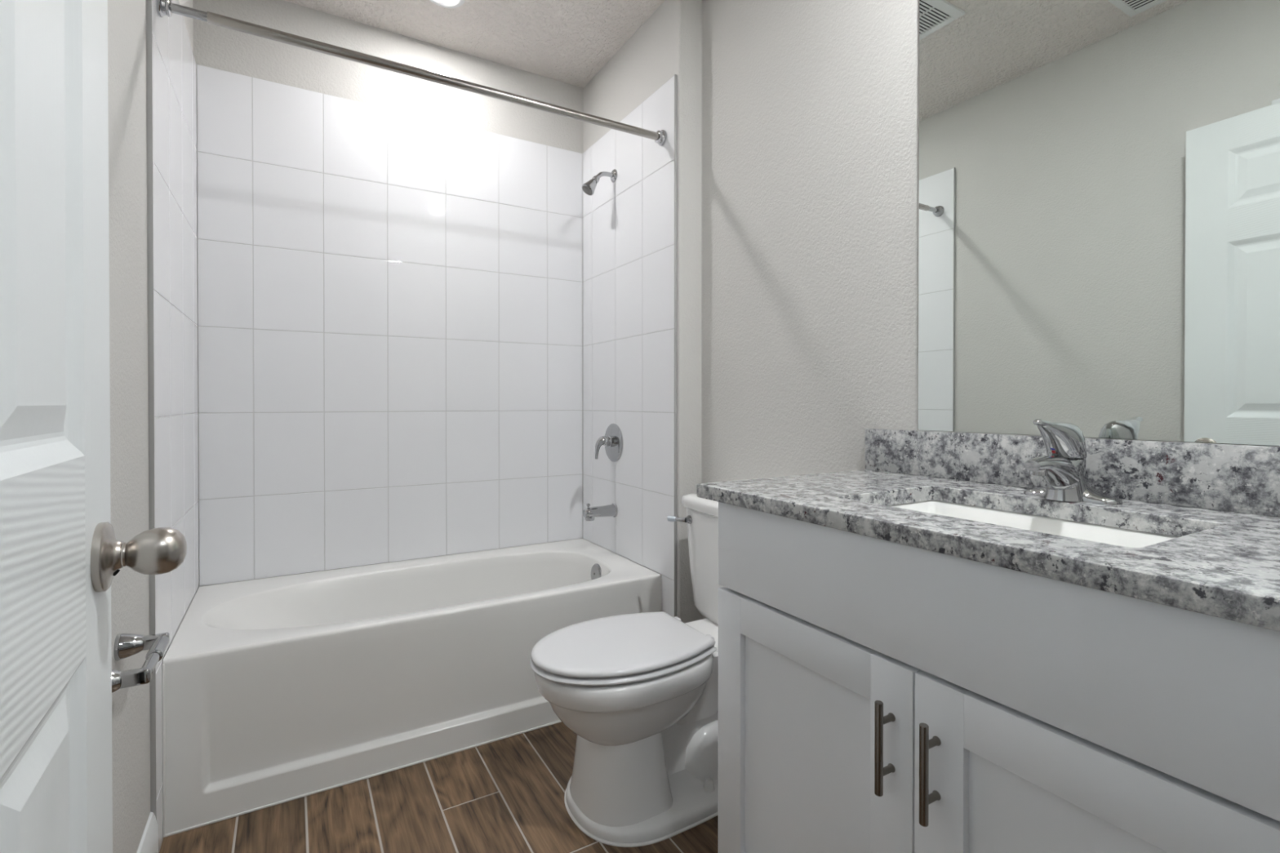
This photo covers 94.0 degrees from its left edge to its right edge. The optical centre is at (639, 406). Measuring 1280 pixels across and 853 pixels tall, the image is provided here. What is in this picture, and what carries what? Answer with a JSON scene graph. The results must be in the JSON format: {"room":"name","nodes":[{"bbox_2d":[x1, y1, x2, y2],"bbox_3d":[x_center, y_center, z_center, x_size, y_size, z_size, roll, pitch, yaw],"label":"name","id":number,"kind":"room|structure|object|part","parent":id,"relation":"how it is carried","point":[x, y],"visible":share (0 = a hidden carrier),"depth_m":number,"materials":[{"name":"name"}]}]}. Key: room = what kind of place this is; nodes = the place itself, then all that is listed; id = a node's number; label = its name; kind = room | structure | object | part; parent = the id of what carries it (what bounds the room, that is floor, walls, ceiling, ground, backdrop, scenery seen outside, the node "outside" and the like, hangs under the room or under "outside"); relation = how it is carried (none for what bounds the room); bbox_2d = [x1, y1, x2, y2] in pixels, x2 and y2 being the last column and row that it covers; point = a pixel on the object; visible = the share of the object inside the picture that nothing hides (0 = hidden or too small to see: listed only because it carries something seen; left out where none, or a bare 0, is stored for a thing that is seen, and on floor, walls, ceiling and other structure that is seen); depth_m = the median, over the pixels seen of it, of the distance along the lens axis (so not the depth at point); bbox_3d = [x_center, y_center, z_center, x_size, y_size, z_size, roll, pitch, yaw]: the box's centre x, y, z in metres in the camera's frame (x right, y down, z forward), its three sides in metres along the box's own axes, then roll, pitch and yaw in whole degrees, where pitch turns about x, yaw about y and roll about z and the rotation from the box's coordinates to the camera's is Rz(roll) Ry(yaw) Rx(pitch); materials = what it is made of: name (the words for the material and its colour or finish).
{"room":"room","nodes":[
{"label":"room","id":0,"kind":"room"},
{"bbox_2d":[107,0,199,852],"bbox_3d":[-0.934,-0.211,0.933,0.111,2.589,2.645,0,0,-30],"label":"wall","id":1,"kind":"structure","parent":0,"point":[152,66],"depth_m":1.41,"materials":[{"name":"grey paint"}]},
{"bbox_2d":[111,632,169,693],"bbox_3d":[-0.924,0.463,1.091,0.083,0.050,0.230,0,0,-30],"label":"toilet paper holder","id":2,"kind":"object","parent":1,"relation":"attached to","point":[126,645],"visible":0.87,"depth_m":1.12,"materials":[{"name":"silver metal"}]},
{"bbox_3d":[-0.880,0.463,1.012,0.080,0.050,0.050,0,0,-30],"label":"post","id":3,"kind":"part","parent":2,"relation":"part of","materials":[{"name":"silver metal"}]},
{"bbox_3d":[-0.971,0.462,1.168,0.080,0.050,0.050,0,0,-30],"label":"post","id":4,"kind":"part","parent":2,"relation":"part of","materials":[{"name":"silver metal"}]},
{"bbox_2d":[136,811,158,852],"bbox_3d":[-0.869,1.023,0.934,0.014,0.121,1.125,0,0,-30],"label":"baseboard","id":5,"kind":"structure","parent":1,"relation":"attached to","point":[148,843],"depth_m":1.37,"materials":[{"name":"white"}]},
{"bbox_3d":[-1.156,-0.057,1.412,0.011,2.274,0.004,0,0,-30],"label":"edge trim","id":6,"kind":"part","parent":1,"relation":"part of","materials":[{"name":"grey"}]},
{"bbox_3d":[-1.352,-0.059,1.754,0.002,2.273,0.786,0,0,-30],"label":"tile panel","id":7,"kind":"part","parent":1,"relation":"part of","materials":[{"name":"white tile"}]},
{"bbox_2d":[155,0,666,146],"bbox_3d":[-0.553,-0.998,1.850,1.480,0.056,0.056,0,0,-30],"label":"shower curtain rod","id":8,"kind":"object","parent":1,"relation":"attached to","point":[164,7],"visible":1,"depth_m":1.74,"materials":[{"name":"grey metal"}]},
{"bbox_2d":[192,0,583,592],"bbox_3d":[-0.872,-0.222,2.559,1.860,2.589,0.120,0,0,-30],"label":"wall","id":9,"kind":"structure","parent":0,"point":[390,264],"depth_m":2.39,"materials":[{"name":"white tile"}]},
{"bbox_2d":[158,721,718,852],"bbox_3d":[0.092,1.114,0.832,2.650,0.060,4.050,0,0,-30],"label":"floor","id":10,"kind":"structure","parent":0,"point":[506,795],"depth_m":1.57,"materials":[{"name":"brown wood"}]},
{"bbox_2d":[162,537,662,837],"bbox_3d":[-0.733,0.853,2.171,1.480,0.444,0.702,0,0,-30],"label":"bathtub","id":11,"kind":"object","parent":10,"relation":"on","point":[277,690],"visible":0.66,"depth_m":1.80,"materials":[{"name":"white ceramic"}]},
{"bbox_2d":[164,537,658,658],"bbox_3d":[-0.737,0.807,2.177,1.478,0.352,0.687,0,0,-30],"label":"basin","id":12,"kind":"object","parent":11,"relation":"in","point":[498,603],"depth_m":2.07,"materials":[{"name":"white ceramic"}]},
{"bbox_3d":[-0.179,0.681,2.432,0.019,0.082,0.082,0,0,-30],"label":"overflow plate","id":13,"kind":"part","parent":11,"relation":"part of","materials":[{"name":"silver metal"}]},
{"bbox_2d":[529,492,724,847],"bbox_3d":[0.065,0.685,1.703,0.777,0.787,0.469,0,0,-30],"label":"toilet","id":14,"kind":"object","parent":10,"relation":"on","point":[638,692],"visible":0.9,"depth_m":1.54,"materials":[{"name":"white ceramic"}]},
{"bbox_3d":[-0.063,0.663,1.627,0.479,0.014,0.369,0,0,-30],"label":"seat","id":15,"kind":"part","parent":14,"relation":"part of","materials":[{"name":"white plastic"}]},
{"bbox_3d":[-0.063,0.642,1.626,0.473,0.018,0.363,0,0,-30],"label":"lid","id":16,"kind":"part","parent":14,"relation":"part of","materials":[{"name":"white plastic"}]},
{"bbox_3d":[0.144,0.369,1.953,0.061,0.029,0.031,0,0,7],"label":"flush lever","id":17,"kind":"part","parent":14,"relation":"part of","materials":[{"name":"silver metal"}]},
{"bbox_3d":[0.315,0.312,1.845,0.199,0.043,0.466,0,0,-30],"label":"tank lid","id":18,"kind":"part","parent":14,"relation":"part of","materials":[{"name":"white ceramic"}]},
{"bbox_3d":[0.319,0.512,1.849,0.186,0.354,0.444,0,0,-30],"label":"tank","id":19,"kind":"part","parent":14,"relation":"part of","materials":[{"name":"white ceramic"}]},
{"bbox_2d":[717,502,1279,852],"bbox_3d":[0.610,0.641,0.988,0.570,0.884,0.914,0,0,-30],"label":"vanity cabinet","id":20,"kind":"object","parent":10,"relation":"on","point":[876,695],"visible":0.98,"depth_m":0.79,"materials":[{"name":"white paint"}]},
{"bbox_3d":[0.287,0.674,1.064,0.020,0.587,0.454,0,0,-30],"label":"door","id":21,"kind":"part","parent":20,"relation":"part of","materials":[{"name":"white paint"}]},
{"bbox_3d":[0.361,0.501,0.882,0.035,0.136,0.012,0,0,-30],"label":"handle","id":22,"kind":"part","parent":20,"relation":"part of","materials":[{"name":"silver metal"}]},
{"bbox_3d":[0.397,0.501,0.820,0.035,0.136,0.012,0,0,-30],"label":"handle","id":23,"kind":"part","parent":20,"relation":"part of","materials":[{"name":"silver metal"}]},
{"bbox_2d":[696,469,1279,631],"bbox_3d":[0.607,0.182,1.007,0.557,0.030,0.968,0,0,-30],"label":"countertop","id":24,"kind":"structure","parent":20,"relation":"on","point":[1220,564],"depth_m":0.82,"materials":[{"name":"stone"}]},
{"bbox_2d":[888,500,1177,547],"bbox_3d":[0.602,0.261,0.982,0.352,0.127,0.514,0,0,-30],"label":"sink","id":25,"kind":"object","parent":24,"relation":"in","point":[1123,537],"visible":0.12,"depth_m":1.06,"materials":[{"name":"white ceramic"}]},
{"bbox_2d":[1023,418,1122,504],"bbox_3d":[0.738,0.093,1.059,0.164,0.145,0.156,0,0,-30],"label":"sink faucet","id":26,"kind":"object","parent":24,"relation":"on","point":[1064,468],"visible":1,"depth_m":1.04,"materials":[{"name":"silver metal"}]},
{"bbox_3d":[0.739,0.057,1.059,0.142,0.071,0.057,0,0,-30],"label":"handle","id":27,"kind":"part","parent":26,"relation":"part of","materials":[{"name":"silver metal"}]},
{"bbox_3d":[0.517,0.677,0.670,0.020,0.587,0.452,0,0,-30],"label":"door","id":28,"kind":"part","parent":20,"relation":"part of","materials":[{"name":"white paint"}]},
{"bbox_2d":[283,0,665,88],"bbox_3d":[0.087,-1.545,0.823,2.650,0.080,4.070,0,0,-30],"label":"ceiling","id":29,"kind":"structure","parent":0,"point":[570,42],"depth_m":2.37,"materials":[{"name":"white paint"}]},
{"bbox_2d":[429,0,464,8],"bbox_3d":[-0.717,-1.510,2.195,0.140,0.007,0.140,0,0,-30],"label":"recessed light","id":30,"kind":"object","parent":29,"relation":"in","point":[443,3],"visible":1,"depth_m":2.23,"materials":[{"name":"white"}]},
{"bbox_2d":[582,0,1279,622],"bbox_3d":[0.476,-0.217,1.828,0.271,2.589,2.525,0,0,-30],"label":"wall","id":31,"kind":"structure","parent":0,"point":[750,275],"depth_m":2.01,"materials":[{"name":"grey paint"}]},
{"bbox_2d":[582,168,617,195],"bbox_3d":[-0.174,-0.951,2.520,0.149,0.128,0.057,0,0,-30],"label":"shower","id":32,"kind":"object","parent":31,"relation":"attached to","point":[588,188],"visible":1,"depth_m":2.50,"materials":[{"name":"silver metal"}]},
{"bbox_3d":[-0.154,-0.973,2.532,0.096,0.052,0.019,0,0,-30],"label":"shower arm","id":33,"kind":"part","parent":32,"relation":"part of","materials":[{"name":"silver metal"}]},
{"bbox_2d":[582,502,617,520],"bbox_3d":[-0.173,0.441,2.530,0.145,0.070,0.060,0,0,-30],"label":"tub spout","id":34,"kind":"object","parent":31,"relation":"attached to","point":[590,513],"visible":1,"depth_m":2.51,"materials":[{"name":"silver metal"}]},
{"bbox_2d":[595,423,622,462],"bbox_3d":[-0.150,0.155,2.546,0.089,0.164,0.164,0,0,-30],"label":"shower valve","id":35,"kind":"object","parent":31,"relation":"attached to","point":[612,440],"visible":1,"depth_m":2.53,"materials":[{"name":"silver metal"}]},
{"bbox_3d":[-0.164,0.172,2.538,0.057,0.098,0.044,0,0,-30],"label":"lever","id":36,"kind":"part","parent":35,"relation":"part of","materials":[{"name":"silver metal"}]},
{"bbox_3d":[-0.134,0.149,2.556,0.030,0.048,0.048,0,0,-30],"label":"valve stem","id":37,"kind":"part","parent":35,"relation":"part of","materials":[{"name":"silver metal"}]},
{"bbox_3d":[-0.117,0.154,2.566,0.012,0.164,0.164,0,0,-30],"label":"valve plate","id":38,"kind":"part","parent":35,"relation":"part of","materials":[{"name":"silver metal"}]},
{"bbox_3d":[-0.073,-0.064,2.503,0.002,2.273,0.786,0,0,-30],"label":"tile panel","id":39,"kind":"part","parent":31,"relation":"part of","materials":[{"name":"white tile"}]},
{"bbox_3d":[0.129,-0.062,2.164,0.011,2.274,0.004,0,0,-30],"label":"edge trim","id":40,"kind":"part","parent":31,"relation":"part of","materials":[{"name":"grey"}]},
{"bbox_2d":[865,428,1279,517],"bbox_3d":[0.838,0.113,1.142,0.020,0.106,0.968,0,0,-30],"label":"backsplash","id":41,"kind":"structure","parent":31,"relation":"attached to","point":[1230,477],"depth_m":1.07,"materials":[{"name":"stone"}]},
{"bbox_2d":[918,0,1279,445],"bbox_3d":[0.877,-0.479,1.086,0.006,1.076,0.812,0,0,-30],"label":"wall mirror","id":42,"kind":"object","parent":31,"relation":"attached to","point":[1099,232],"visible":1,"depth_m":1.11,"materials":[{"name":"silver mirror"}]},
{"bbox_3d":[0.458,-0.206,0.287,1.860,2.589,0.115,0,0,-30],"label":"wall","id":43,"kind":"structure","parent":0,"visible":0},
{"bbox_2d":[0,0,186,852],"bbox_3d":[-0.365,0.051,0.346,0.107,2.054,0.772,0,0,-32],"label":"door","id":44,"kind":"structure","parent":43,"relation":"in","point":[61,554],"depth_m":0.49,"materials":[{"name":"white paint"}]},
{"bbox_3d":[-0.516,0.154,0.635,0.054,0.049,0.049,0,0,-32],"label":"knob","id":45,"kind":"part","parent":44,"relation":"part of","materials":[{"name":"silver metal"}]}
]}

